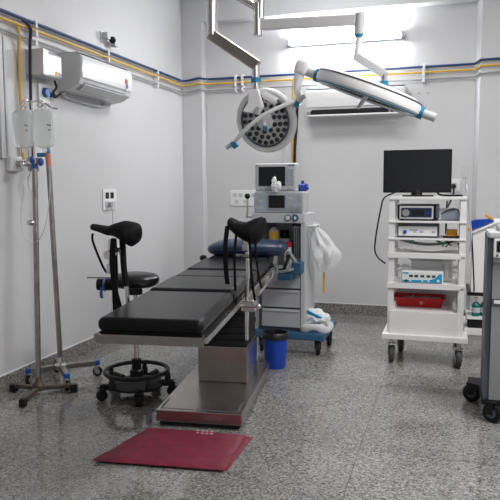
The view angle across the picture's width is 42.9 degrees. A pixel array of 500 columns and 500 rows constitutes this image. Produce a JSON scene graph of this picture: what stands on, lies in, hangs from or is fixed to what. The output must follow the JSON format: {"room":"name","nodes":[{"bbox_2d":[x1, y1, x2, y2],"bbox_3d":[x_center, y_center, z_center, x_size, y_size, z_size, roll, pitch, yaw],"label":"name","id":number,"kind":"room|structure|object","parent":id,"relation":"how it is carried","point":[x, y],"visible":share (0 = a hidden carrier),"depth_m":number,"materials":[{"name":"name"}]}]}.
{"room":"operating room","nodes":[
{"label":"operating room","id":0,"kind":"room"},
{"bbox_2d":[0,0,184,374],"bbox_3d":[-2.134,-0.700,3.095,0.100,3.600,9.150,2,6,17],"label":"wall","id":1,"kind":"structure","parent":0,"point":[133,147],"depth_m":5.40,"materials":[{"name":"white paint"}]},
{"bbox_2d":[0,32,5,158],"bbox_3d":[-1.687,-1.041,4.294,0.029,0.840,0.048,2,6,17],"label":"conduit","id":2,"kind":"object","parent":1,"relation":"attached to","point":[2,110],"visible":1,"depth_m":4.30,"materials":[{"name":"grey plastic"}]},
{"bbox_2d":[1,34,9,155],"bbox_3d":[-1.674,-1.047,4.358,0.014,0.840,0.024,2,6,17],"label":"conduit","id":3,"kind":"object","parent":1,"relation":"attached to","point":[2,35],"visible":1,"depth_m":4.35,"materials":[{"name":"grey plastic"}]},
{"bbox_2d":[16,26,24,159],"bbox_3d":[-1.613,-1.101,4.475,0.028,0.923,0.052,-2,6,-15],"label":"pipe","id":4,"kind":"object","parent":1,"relation":"attached to","point":[17,27],"visible":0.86,"depth_m":4.46,"materials":[{"name":"yellow metal"}]},
{"bbox_2d":[6,147,39,190],"bbox_3d":[-1.584,-0.586,4.463,0.148,0.350,0.205,2,6,17],"label":"outlet","id":5,"kind":"object","parent":1,"relation":"attached to","point":[13,163],"visible":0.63,"depth_m":4.45,"materials":[{"name":"white plastic"}]},
{"bbox_2d":[30,21,37,47],"bbox_3d":[-1.563,-1.565,4.603,0.055,0.190,0.024,2,6,17],"label":"clip","id":6,"kind":"object","parent":1,"relation":"attached to","point":[35,33],"visible":0.6,"depth_m":4.59,"materials":[{"name":"white plastic"}]},
{"bbox_2d":[0,8,499,81],"bbox_3d":[0.595,-1.428,2.169,5.577,0.086,9.107,2,6,17],"label":"gas pipe","id":7,"kind":"object","parent":6,"relation":"attached to","point":[1,9],"visible":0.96,"depth_m":6.39,"materials":[{"name":"blue metal"}]},
{"bbox_2d":[21,19,32,155],"bbox_3d":[-1.575,-1.137,4.543,0.054,0.982,0.089,2,6,17],"label":"gas hose","id":8,"kind":"object","parent":7,"relation":"attached to","point":[23,20],"visible":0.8,"depth_m":4.55,"materials":[{"name":"blue"}]},
{"bbox_2d":[0,27,499,92],"bbox_3d":[0.597,-1.303,2.179,5.574,0.077,9.104,2,6,17],"label":"conduit","id":9,"kind":"object","parent":6,"relation":"attached to","point":[1,29],"visible":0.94,"depth_m":6.50,"materials":[{"name":"grey paint"}]},
{"bbox_2d":[0,16,499,86],"bbox_3d":[0.596,-1.376,2.173,5.575,0.078,9.105,2,6,17],"label":"gas pipe","id":10,"kind":"object","parent":6,"relation":"attached to","point":[1,17],"visible":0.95,"depth_m":6.39,"materials":[{"name":"metal"}]},
{"bbox_2d":[26,48,61,97],"bbox_3d":[-1.490,-1.297,4.712,0.145,0.314,0.340,2,6,17],"label":"box","id":11,"kind":"object","parent":1,"relation":"attached to","point":[45,65],"visible":1,"depth_m":4.57,"materials":[{"name":"white plastic"}]},
{"bbox_2d":[37,82,57,109],"bbox_3d":[-1.496,-1.149,4.774,0.104,0.192,0.185,2,6,17],"label":"valve plate","id":12,"kind":"object","parent":1,"relation":"attached to","point":[44,94],"visible":0.98,"depth_m":4.73,"materials":[{"name":"white plastic"}]},
{"bbox_2d":[0,337,106,391],"bbox_3d":[-2.093,1.047,3.188,0.012,0.105,9.020,2,6,17],"label":"baseboard","id":13,"kind":"structure","parent":1,"relation":"attached to","point":[17,376],"depth_m":4.94,"materials":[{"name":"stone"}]},
{"bbox_2d":[57,51,131,103],"bbox_3d":[-1.268,-1.415,5.289,0.222,0.295,0.820,2,6,17],"label":"air conditioner","id":14,"kind":"object","parent":1,"relation":"attached to","point":[84,75],"visible":1,"depth_m":5.09,"materials":[{"name":"white plastic"}]},
{"bbox_2d":[63,91,105,107],"bbox_3d":[-1.376,-1.247,5.278,0.047,0.088,0.678,1,6,15],"label":"drain pipe","id":15,"kind":"object","parent":14,"relation":"attached to","point":[64,92],"visible":0.98,"depth_m":5.24,"materials":[{"name":"grey plastic"}]},
{"bbox_2d":[59,51,128,69],"bbox_3d":[-1.274,-1.559,5.277,0.170,0.005,0.820,2,6,17],"label":"grille","id":16,"kind":"object","parent":14,"relation":"attached to","point":[74,53],"depth_m":5.00,"materials":[{"name":"grey plastic"}]},
{"bbox_2d":[103,50,109,62],"bbox_3d":[-1.258,-1.663,5.582,0.055,0.190,0.024,2,6,17],"label":"clip","id":17,"kind":"object","parent":1,"relation":"attached to","point":[108,52],"visible":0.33,"depth_m":5.57,"materials":[{"name":"white plastic"}]},
{"bbox_2d":[100,31,117,47],"bbox_3d":[-1.230,-1.855,5.596,0.090,0.110,0.190,2,6,17],"label":"security camera","id":18,"kind":"object","parent":1,"relation":"attached to","point":[104,36],"visible":1,"depth_m":5.54,"materials":[{"name":"white plastic"}]},
{"bbox_2d":[102,189,116,209],"bbox_3d":[-1.269,-0.453,5.713,0.017,0.181,0.248,2,6,17],"label":"wall socket","id":19,"kind":"object","parent":1,"relation":"attached to","point":[108,195],"visible":0.96,"depth_m":5.69,"materials":[{"name":"white plastic"}]},
{"bbox_2d":[108,202,113,311],"bbox_3d":[-1.169,0.211,5.728,0.187,1.278,0.140,-2,6,-15],"label":"cable","id":20,"kind":"object","parent":19,"relation":"hanging from","point":[110,204],"visible":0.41,"depth_m":5.69,"materials":[{"name":"grey plastic"}]},
{"bbox_2d":[153,70,158,87],"bbox_3d":[-0.962,-1.758,6.532,0.055,0.190,0.024,2,6,17],"label":"clip","id":21,"kind":"object","parent":1,"relation":"attached to","point":[154,72],"visible":0.8,"depth_m":6.52,"materials":[{"name":"white plastic"}]},
{"bbox_2d":[0,313,499,499],"bbox_3d":[0.605,1.194,2.430,5.620,0.060,9.150,2,6,17],"label":"floor","id":22,"kind":"structure","parent":0,"point":[346,421],"depth_m":3.68,"materials":[{"name":"stone"}]},
{"bbox_2d":[9,100,77,407],"bbox_3d":[-1.465,-0.007,4.244,0.384,1.990,0.442,4,7,39],"label":"stand","id":23,"kind":"object","parent":22,"relation":"on","point":[38,386],"visible":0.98,"depth_m":4.31,"materials":[{"name":"metal"}]},
{"bbox_2d":[12,105,33,152],"bbox_3d":[-1.527,-0.815,4.287,0.160,0.317,0.062,2,6,25],"label":"bag","id":24,"kind":"object","parent":23,"relation":"hanging from","point":[21,119],"visible":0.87,"depth_m":4.26,"materials":[{"name":"white plastic"}]},
{"bbox_2d":[31,104,55,152],"bbox_3d":[-1.379,-0.813,4.257,0.160,0.317,0.062,1,6,11],"label":"bag","id":25,"kind":"object","parent":23,"relation":"hanging from","point":[43,120],"visible":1,"depth_m":4.23,"materials":[{"name":"white plastic"}]},
{"bbox_2d":[24,148,101,389],"bbox_3d":[-1.363,0.112,4.561,0.423,1.691,0.427,2,6,17],"label":"stand","id":26,"kind":"object","parent":22,"relation":"on","point":[59,364],"visible":0.86,"depth_m":4.59,"materials":[{"name":"metal"}]},
{"bbox_2d":[96,271,176,406],"bbox_3d":[-0.757,0.565,4.297,0.538,0.836,0.530,2,6,17],"label":"stool","id":27,"kind":"object","parent":22,"relation":"on","point":[139,381],"visible":0.96,"depth_m":4.20,"materials":[{"name":"black plastic"}]},
{"bbox_2d":[87,277,111,297],"bbox_3d":[-0.996,0.248,4.258,0.188,0.136,0.095,0,6,2],"label":"roll","id":28,"kind":"object","parent":27,"relation":"on","point":[104,284],"visible":0.88,"depth_m":4.22,"materials":[{"name":"black"}]},
{"bbox_2d":[93,255,290,428],"bbox_3d":[-0.278,0.564,4.128,0.717,0.867,2.469,1,6,12],"label":"table","id":29,"kind":"object","parent":22,"relation":"on","point":[194,307],"visible":0.93,"depth_m":3.75,"materials":[{"name":"leather"}]},
{"bbox_2d":[90,221,142,309],"bbox_3d":[-0.717,0.172,3.404,0.296,0.660,0.176,2,6,17],"label":"holder","id":30,"kind":"object","parent":29,"relation":"attached to","point":[129,233],"visible":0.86,"depth_m":3.35,"materials":[{"name":"black leather"}]},
{"bbox_2d":[100,262,272,336],"bbox_3d":[-0.255,0.250,4.060,0.488,0.080,2.340,1,6,10],"label":"mattress","id":31,"kind":"object","parent":29,"relation":"on","point":[206,315],"depth_m":3.03,"materials":[{"name":"black leather"}]},
{"bbox_2d":[223,217,266,339],"bbox_3d":[-0.017,0.166,3.674,0.227,0.716,0.200,2,6,17],"label":"holder","id":32,"kind":"object","parent":29,"relation":"attached to","point":[253,231],"visible":1,"depth_m":3.60,"materials":[{"name":"black"}]},
{"bbox_2d":[207,239,288,256],"bbox_3d":[-0.013,-0.018,5.123,0.640,0.133,0.410,1,6,10],"label":"pillow","id":33,"kind":"object","parent":29,"relation":"on","point":[265,247],"visible":0.79,"depth_m":4.95,"materials":[{"name":"blue leather"}]},
{"bbox_2d":[224,437,252,470],"bbox_3d":[-0.346,1.063,3.424,0.609,0.013,0.500,2,6,17],"label":"sheet","id":34,"kind":"object","parent":22,"relation":"on","point":[246,440],"visible":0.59,"depth_m":3.39,"materials":[{"name":"red rubber"}]},
{"bbox_2d":[92,427,245,470],"bbox_3d":[-0.413,1.052,3.410,0.699,0.014,0.482,1,6,12],"label":"floor mat","id":35,"kind":"object","parent":34,"relation":"on","point":[198,449],"visible":1,"depth_m":3.36,"materials":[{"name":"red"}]},
{"bbox_2d":[261,328,288,369],"bbox_3d":[0.197,0.773,4.962,0.222,0.284,0.222,2,6,17],"label":"bucket","id":36,"kind":"object","parent":22,"relation":"on","point":[274,339],"visible":0.97,"depth_m":4.89,"materials":[{"name":"blue plastic"}]},
{"bbox_2d":[245,193,335,354],"bbox_3d":[0.366,0.179,5.543,0.700,1.349,0.721,2,6,17],"label":"machine","id":37,"kind":"object","parent":22,"relation":"on","point":[285,302],"visible":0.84,"depth_m":5.37,"materials":[{"name":"grey plastic"}]},
{"bbox_2d":[269,224,278,264],"bbox_3d":[0.206,-0.049,5.487,0.093,0.345,0.092,2,6,17],"label":"bottle","id":38,"kind":"object","parent":37,"relation":"on","point":[273,232],"visible":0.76,"depth_m":5.45,"materials":[{"name":"yellow plastic"}]},
{"bbox_2d":[254,191,308,212],"bbox_3d":[0.265,-0.409,5.427,0.430,0.184,0.250,2,6,17],"label":"ventilator","id":39,"kind":"object","parent":37,"relation":"on","point":[264,201],"visible":1,"depth_m":5.33,"materials":[{"name":"grey plastic"}]},
{"bbox_2d":[271,176,281,191],"bbox_3d":[0.218,-0.548,5.292,0.093,0.138,0.044,2,6,17],"label":"tissue","id":40,"kind":"object","parent":39,"relation":"on","point":[276,185],"visible":1,"depth_m":5.28,"materials":[{"name":"white paper"}]},
{"bbox_2d":[255,163,298,190],"bbox_3d":[0.230,-0.615,5.383,0.358,0.235,0.136,2,6,17],"label":"patient monitor","id":41,"kind":"object","parent":39,"relation":"on","point":[287,174],"visible":1,"depth_m":5.32,"materials":[{"name":"grey plastic"}]},
{"bbox_2d":[254,191,307,191],"bbox_3d":[0.266,-0.497,5.431,0.415,0.009,0.205,2,6,17],"label":"tray","id":42,"kind":"object","parent":39,"relation":"on","point":[254,191],"depth_m":5.33,"materials":[{"name":"white plastic"}]},
{"bbox_2d":[298,180,308,190],"bbox_3d":[0.451,-0.537,5.382,0.098,0.106,0.092,2,6,17],"label":"face mask","id":43,"kind":"object","parent":39,"relation":"on","point":[303,186],"visible":0.87,"depth_m":5.36,"materials":[{"name":"blue plastic"}]},
{"bbox_2d":[279,230,290,262],"bbox_3d":[0.307,-0.032,5.594,0.090,0.290,0.100,2,6,17],"label":"vaporizer","id":44,"kind":"object","parent":37,"relation":"on","point":[284,234],"visible":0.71,"depth_m":5.55,"materials":[{"name":"grey plastic"}]},
{"bbox_2d":[278,272,294,280],"bbox_3d":[0.305,0.217,5.288,0.120,0.055,0.150,2,6,17],"label":"tray","id":45,"kind":"object","parent":37,"relation":"on","point":[282,276],"depth_m":5.23,"materials":[{"name":"blue plastic"}]},
{"bbox_2d":[284,242,291,265],"bbox_3d":[0.323,0.033,5.396,0.065,0.200,0.065,2,6,17],"label":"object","id":46,"kind":"object","parent":37,"relation":"on","point":[288,243],"visible":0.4,"depth_m":5.37,"materials":[{"name":"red plastic"}]},
{"bbox_2d":[299,308,333,333],"bbox_3d":[0.563,0.597,5.423,0.321,0.185,0.308,2,6,17],"label":"plastic bag","id":47,"kind":"object","parent":37,"relation":"on","point":[318,320],"visible":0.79,"depth_m":5.37,"materials":[{"name":"white plastic"}]},
{"bbox_2d":[310,222,341,271],"bbox_3d":[0.631,-0.024,5.321,0.278,0.416,0.194,2,6,17],"label":"plastic bag","id":48,"kind":"object","parent":37,"relation":"hanging from","point":[325,255],"visible":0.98,"depth_m":5.28,"materials":[{"name":"white plastic"}]},
{"bbox_2d":[382,165,467,367],"bbox_3d":[1.420,0.112,5.111,0.642,1.560,0.506,2,6,17],"label":"trolley","id":49,"kind":"object","parent":22,"relation":"on","point":[444,324],"visible":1,"depth_m":4.95,"materials":[{"name":"white metal"}]},
{"bbox_2d":[374,186,405,263],"bbox_3d":[1.137,-0.210,5.021,0.348,0.631,0.081,-3,6,-25],"label":"cable","id":50,"kind":"object","parent":49,"relation":"attached to","point":[405,186],"visible":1,"depth_m":4.97,"materials":[{"name":"black plastic"}]},
{"bbox_2d":[383,149,451,196],"bbox_3d":[1.331,-0.612,5.064,0.524,0.370,0.170,1,6,15],"label":"monitor","id":51,"kind":"object","parent":49,"relation":"on","point":[421,171],"visible":1,"depth_m":5.02,"materials":[{"name":"black plastic"}]},
{"bbox_2d":[397,223,439,236],"bbox_3d":[1.341,-0.164,5.058,0.315,0.102,0.280,2,6,17],"label":"control unit","id":52,"kind":"object","parent":49,"relation":"on","point":[403,229],"visible":0.96,"depth_m":4.94,"materials":[{"name":"white plastic"}]},
{"bbox_2d":[398,204,439,220],"bbox_3d":[1.341,-0.301,5.045,0.315,0.125,0.300,2,6,17],"label":"camera unit","id":53,"kind":"object","parent":49,"relation":"on","point":[431,212],"visible":1,"depth_m":4.92,"materials":[{"name":"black plastic"}]},
{"bbox_2d":[394,292,445,307],"bbox_3d":[1.388,0.412,5.217,0.416,0.078,0.240,2,6,17],"label":"tray","id":54,"kind":"object","parent":49,"relation":"on","point":[399,298],"visible":0.95,"depth_m":5.14,"materials":[{"name":"red plastic"}]},
{"bbox_2d":[401,268,443,283],"bbox_3d":[1.359,0.203,5.013,0.315,0.094,0.216,2,6,17],"label":"medical device","id":55,"kind":"object","parent":49,"relation":"on","point":[408,275],"visible":1,"depth_m":4.93,"materials":[{"name":"white plastic"}]},
{"bbox_2d":[387,275,464,290],"bbox_3d":[1.421,0.261,5.129,0.580,0.044,0.458,2,6,17],"label":"shelf","id":56,"kind":"object","parent":49,"relation":"attached to","point":[456,285],"depth_m":4.93,"materials":[{"name":"white metal"}]},
{"bbox_2d":[388,248,465,259],"bbox_3d":[1.421,0.025,5.106,0.580,0.042,0.458,2,6,17],"label":"shelf","id":57,"kind":"object","parent":49,"relation":"attached to","point":[454,254],"depth_m":4.92,"materials":[{"name":"white metal"}]},
{"bbox_2d":[388,234,465,240],"bbox_3d":[1.421,-0.103,5.096,0.580,0.016,0.452,2,6,17],"label":"shelf","id":58,"kind":"object","parent":49,"relation":"attached to","point":[392,237],"depth_m":4.91,"materials":[{"name":"white metal"}]},
{"bbox_2d":[388,218,466,223],"bbox_3d":[1.420,-0.234,5.083,0.580,0.016,0.452,2,6,17],"label":"shelf","id":59,"kind":"object","parent":49,"relation":"attached to","point":[391,220],"depth_m":4.91,"materials":[{"name":"white metal"}]},
{"bbox_2d":[397,240,458,250],"bbox_3d":[1.425,-0.046,5.033,0.495,0.097,0.210,2,6,17],"label":"tray","id":60,"kind":"object","parent":49,"relation":"on","point":[410,244],"visible":0.76,"depth_m":4.97,"materials":[{"name":"white plastic"}]},
{"bbox_2d":[389,196,467,199],"bbox_3d":[1.420,-0.415,5.065,0.580,0.022,0.452,2,6,17],"label":"shelf","id":61,"kind":"object","parent":49,"relation":"attached to","point":[392,197],"depth_m":4.86,"materials":[{"name":"white metal"}]},
{"bbox_2d":[409,258,455,281],"bbox_3d":[1.478,0.131,5.161,0.360,0.215,0.220,2,6,17],"label":"plastic container","id":62,"kind":"object","parent":49,"relation":"on","point":[446,265],"visible":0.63,"depth_m":5.05,"materials":[{"name":"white plastic"}]},
{"bbox_2d":[436,190,462,196],"bbox_3d":[1.581,-0.461,4.974,0.238,0.086,0.167,0,6,-1],"label":"cable","id":63,"kind":"object","parent":49,"relation":"on","point":[437,192],"visible":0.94,"depth_m":4.93,"materials":[{"name":"black plastic"}]},
{"bbox_2d":[441,208,459,220],"bbox_3d":[1.561,-0.277,4.917,0.167,0.096,0.071,0,6,4],"label":"goggles","id":64,"kind":"object","parent":49,"relation":"on","point":[450,214],"visible":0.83,"depth_m":4.90,"materials":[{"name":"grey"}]},
{"bbox_2d":[443,235,458,237],"bbox_3d":[1.570,-0.102,4.891,0.169,0.016,0.078,-3,6,-23],"label":"cable","id":65,"kind":"object","parent":49,"relation":"on","point":[458,235],"visible":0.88,"depth_m":4.86,"materials":[{"name":"black rubber"}]},
{"bbox_2d":[446,229,456,235],"bbox_3d":[1.567,-0.135,4.944,0.085,0.050,0.090,2,6,17],"label":"box","id":66,"kind":"object","parent":49,"relation":"on","point":[449,232],"visible":0.98,"depth_m":4.90,"materials":[{"name":"orange plastic"}]},
{"bbox_2d":[466,184,471,251],"bbox_3d":[1.825,-0.304,5.398,0.036,0.529,1.200,1,6,15],"label":"cable","id":67,"kind":"object","parent":49,"relation":"hanging from","point":[466,184],"visible":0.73,"depth_m":4.94,"materials":[{"name":"grey plastic"}]},
{"bbox_2d":[463,224,499,421],"bbox_3d":[1.661,0.431,3.880,0.654,1.165,0.486,1,6,17],"label":"trolley","id":68,"kind":"object","parent":22,"relation":"on","point":[486,387],"visible":1,"depth_m":3.77,"materials":[{"name":"grey metal"}]},
{"bbox_2d":[463,219,499,335],"bbox_3d":[2.052,0.320,5.190,0.570,1.126,0.520,2,6,17],"label":"base cabinet","id":69,"kind":"object","parent":22,"relation":"on","point":[472,324],"visible":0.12,"depth_m":5.02,"materials":[{"name":"white metal"}]},
{"bbox_2d":[471,235,474,291],"bbox_3d":[1.729,0.097,4.939,0.046,0.482,0.178,2,6,17],"label":"cable","id":70,"kind":"object","parent":69,"relation":"attached to","point":[472,235],"visible":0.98,"depth_m":4.87,"materials":[{"name":"black plastic"}]},
{"bbox_2d":[465,306,481,319],"bbox_3d":[2.052,0.526,5.216,0.535,0.020,0.470,2,6,17],"label":"shelf","id":71,"kind":"object","parent":69,"relation":"attached to","point":[468,312],"depth_m":5.12,"materials":[{"name":"white metal"}]},
{"bbox_2d":[466,283,482,295],"bbox_3d":[2.051,0.332,5.197,0.535,0.030,0.470,2,6,17],"label":"shelf","id":72,"kind":"object","parent":69,"relation":"attached to","point":[478,292],"depth_m":5.04,"materials":[{"name":"black plastic"}]},
{"bbox_2d":[471,297,479,315],"bbox_3d":[1.811,0.453,5.100,0.066,0.150,0.066,2,6,17],"label":"bottle","id":73,"kind":"object","parent":69,"relation":"on","point":[475,309],"visible":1,"depth_m":5.08,"materials":[{"name":"teal plastic"}]},
{"bbox_2d":[468,214,493,230],"bbox_3d":[1.834,-0.222,5.054,0.194,0.134,0.145,2,6,17],"label":"box","id":74,"kind":"object","parent":69,"relation":"on","point":[475,223],"visible":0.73,"depth_m":5.00,"materials":[{"name":"blue plastic"}]},
{"bbox_2d":[480,302,482,315],"bbox_3d":[1.879,0.453,5.099,0.066,0.150,0.066,2,6,17],"label":"bottle","id":75,"kind":"object","parent":69,"relation":"on","point":[481,304],"visible":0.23,"depth_m":5.09,"materials":[{"name":"teal plastic"}]},
{"bbox_2d":[205,2,477,308],"bbox_3d":[1.968,-1.067,6.645,5.620,3.600,0.100,2,6,17],"label":"wall","id":76,"kind":"structure","parent":0,"point":[341,160],"depth_m":6.89,"materials":[{"name":"white paint"}]},
{"bbox_2d":[181,0,207,269],"bbox_3d":[-0.635,-1.124,7.330,0.240,3.600,0.130,2,6,17],"label":"pilaster","id":77,"kind":"object","parent":76,"relation":"attached to","point":[193,39],"visible":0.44,"depth_m":7.25,"materials":[{"name":"white paint"}]},
{"bbox_2d":[234,75,237,92],"bbox_3d":[-0.159,-1.870,7.147,0.026,0.200,0.055,2,6,17],"label":"clip","id":78,"kind":"object","parent":76,"relation":"attached to","point":[235,76],"visible":1,"depth_m":7.13,"materials":[{"name":"white plastic"}]},
{"bbox_2d":[241,74,243,92],"bbox_3d":[-0.082,-1.868,7.123,0.026,0.200,0.055,2,6,17],"label":"clip","id":79,"kind":"object","parent":76,"relation":"attached to","point":[242,75],"visible":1,"depth_m":7.11,"materials":[{"name":"white plastic"}]},
{"bbox_2d":[230,190,255,205],"bbox_3d":[-0.078,-0.594,7.269,0.300,0.172,0.017,2,6,17],"label":"wall socket","id":80,"kind":"object","parent":76,"relation":"attached to","point":[238,198],"visible":0.74,"depth_m":7.27,"materials":[{"name":"white plastic"}]},
{"bbox_2d":[282,91,284,162],"bbox_3d":[0.372,-1.178,7.069,0.035,1.150,0.020,2,6,17],"label":"conduit","id":81,"kind":"object","parent":76,"relation":"attached to","point":[283,92],"visible":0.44,"depth_m":7.07,"materials":[{"name":"grey plastic"}]},
{"bbox_2d":[292,80,293,162],"bbox_3d":[0.470,-1.184,7.020,0.023,1.371,0.037,2,6,17],"label":"pipe","id":82,"kind":"object","parent":76,"relation":"attached to","point":[292,80],"visible":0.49,"depth_m":7.01,"materials":[{"name":"yellow metal"}]},
{"bbox_2d":[293,107,298,162],"bbox_3d":[0.504,-1.097,7.004,0.066,1.101,0.036,-3,6,-28],"label":"gas hose","id":83,"kind":"object","parent":76,"relation":"attached to","point":[297,109],"visible":0.41,"depth_m":6.98,"materials":[{"name":"black rubber"}]},
{"bbox_2d":[286,36,355,46],"bbox_3d":[0.739,-2.228,6.698,0.751,0.060,0.298,2,6,17],"label":"tube light","id":84,"kind":"object","parent":76,"relation":"attached to","point":[348,39],"depth_m":6.80,"materials":[{"name":"white glass"}]},
{"bbox_2d":[306,84,405,118],"bbox_3d":[1.112,-1.555,6.694,1.020,0.295,0.222,2,6,17],"label":"air conditioner","id":85,"kind":"object","parent":76,"relation":"attached to","point":[323,103],"visible":0.71,"depth_m":6.66,"materials":[{"name":"white plastic"}]},
{"bbox_2d":[307,84,404,89],"bbox_3d":[1.113,-1.700,6.686,1.020,0.005,0.170,2,6,17],"label":"grille","id":86,"kind":"object","parent":85,"relation":"attached to","point":[402,85],"depth_m":6.50,"materials":[{"name":"grey plastic"}]},
{"bbox_2d":[362,31,404,41],"bbox_3d":[1.355,-2.210,6.496,0.449,0.060,0.317,2,6,17],"label":"tube light","id":87,"kind":"object","parent":76,"relation":"attached to","point":[400,35],"depth_m":6.60,"materials":[{"name":"white glass"}]},
{"bbox_2d":[314,302,464,315],"bbox_3d":[1.945,0.681,6.700,5.608,0.110,0.142,2,6,17],"label":"baseboard","id":88,"kind":"structure","parent":76,"relation":"attached to","point":[326,307],"depth_m":7.01,"materials":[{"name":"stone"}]},
{"bbox_2d":[422,64,425,83],"bbox_3d":[1.790,-1.818,6.544,0.026,0.200,0.055,2,6,17],"label":"clip","id":89,"kind":"object","parent":76,"relation":"attached to","point":[423,82],"visible":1,"depth_m":6.52,"materials":[{"name":"white plastic"}]},
{"bbox_2d":[445,184,455,241],"bbox_3d":[1.931,-0.256,6.182,0.064,0.778,0.934,2,6,21],"label":"plug","id":90,"kind":"object","parent":76,"relation":"attached to","point":[453,186],"visible":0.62,"depth_m":6.38,"materials":[{"name":"black plastic"}]},
{"bbox_2d":[451,179,459,191],"bbox_3d":[2.106,-0.669,6.581,0.130,0.130,0.017,2,6,17],"label":"wall socket","id":91,"kind":"object","parent":76,"relation":"attached to","point":[454,181],"visible":0.57,"depth_m":6.57,"materials":[{"name":"white plastic"}]},
{"bbox_2d":[470,0,499,306],"bbox_3d":[3.441,-1.016,6.070,2.465,3.600,0.130,2,6,17],"label":"pilaster","id":92,"kind":"object","parent":76,"relation":"attached to","point":[486,151],"visible":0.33,"depth_m":6.33,"materials":[{"name":"white paint"}]},
{"bbox_3d":[-0.546,-2.216,4.137,0.395,0.800,0.395,2,6,17],"label":"ceiling mount","id":93,"kind":"structure","parent":0,"visible":0},
{"bbox_2d":[206,0,305,152],"bbox_3d":[-0.109,-1.330,4.166,0.989,1.372,0.267,2,6,17],"label":"lamp","id":94,"kind":"object","parent":93,"relation":"hanging from","point":[266,119],"visible":1,"depth_m":4.13,"materials":[{"name":"white metal"}]},
{"bbox_2d":[235,0,436,121],"bbox_3d":[0.286,-1.376,4.087,1.789,1.150,0.689,2,6,17],"label":"lamp","id":95,"kind":"object","parent":93,"relation":"hanging from","point":[379,93],"visible":1,"depth_m":3.96,"materials":[{"name":"white"}]},
{"bbox_3d":[0.590,-2.448,2.070,5.620,0.060,9.150,2,6,17],"label":"ceiling","id":96,"kind":"structure","parent":0,"visible":0},
{"bbox_2d":[201,0,478,24],"bbox_3d":[0.877,-2.694,6.702,2.940,0.365,0.130,2,6,17],"label":"beam","id":97,"kind":"structure","parent":96,"relation":"attached to","point":[228,11],"depth_m":6.76,"materials":[{"name":"white paint"}]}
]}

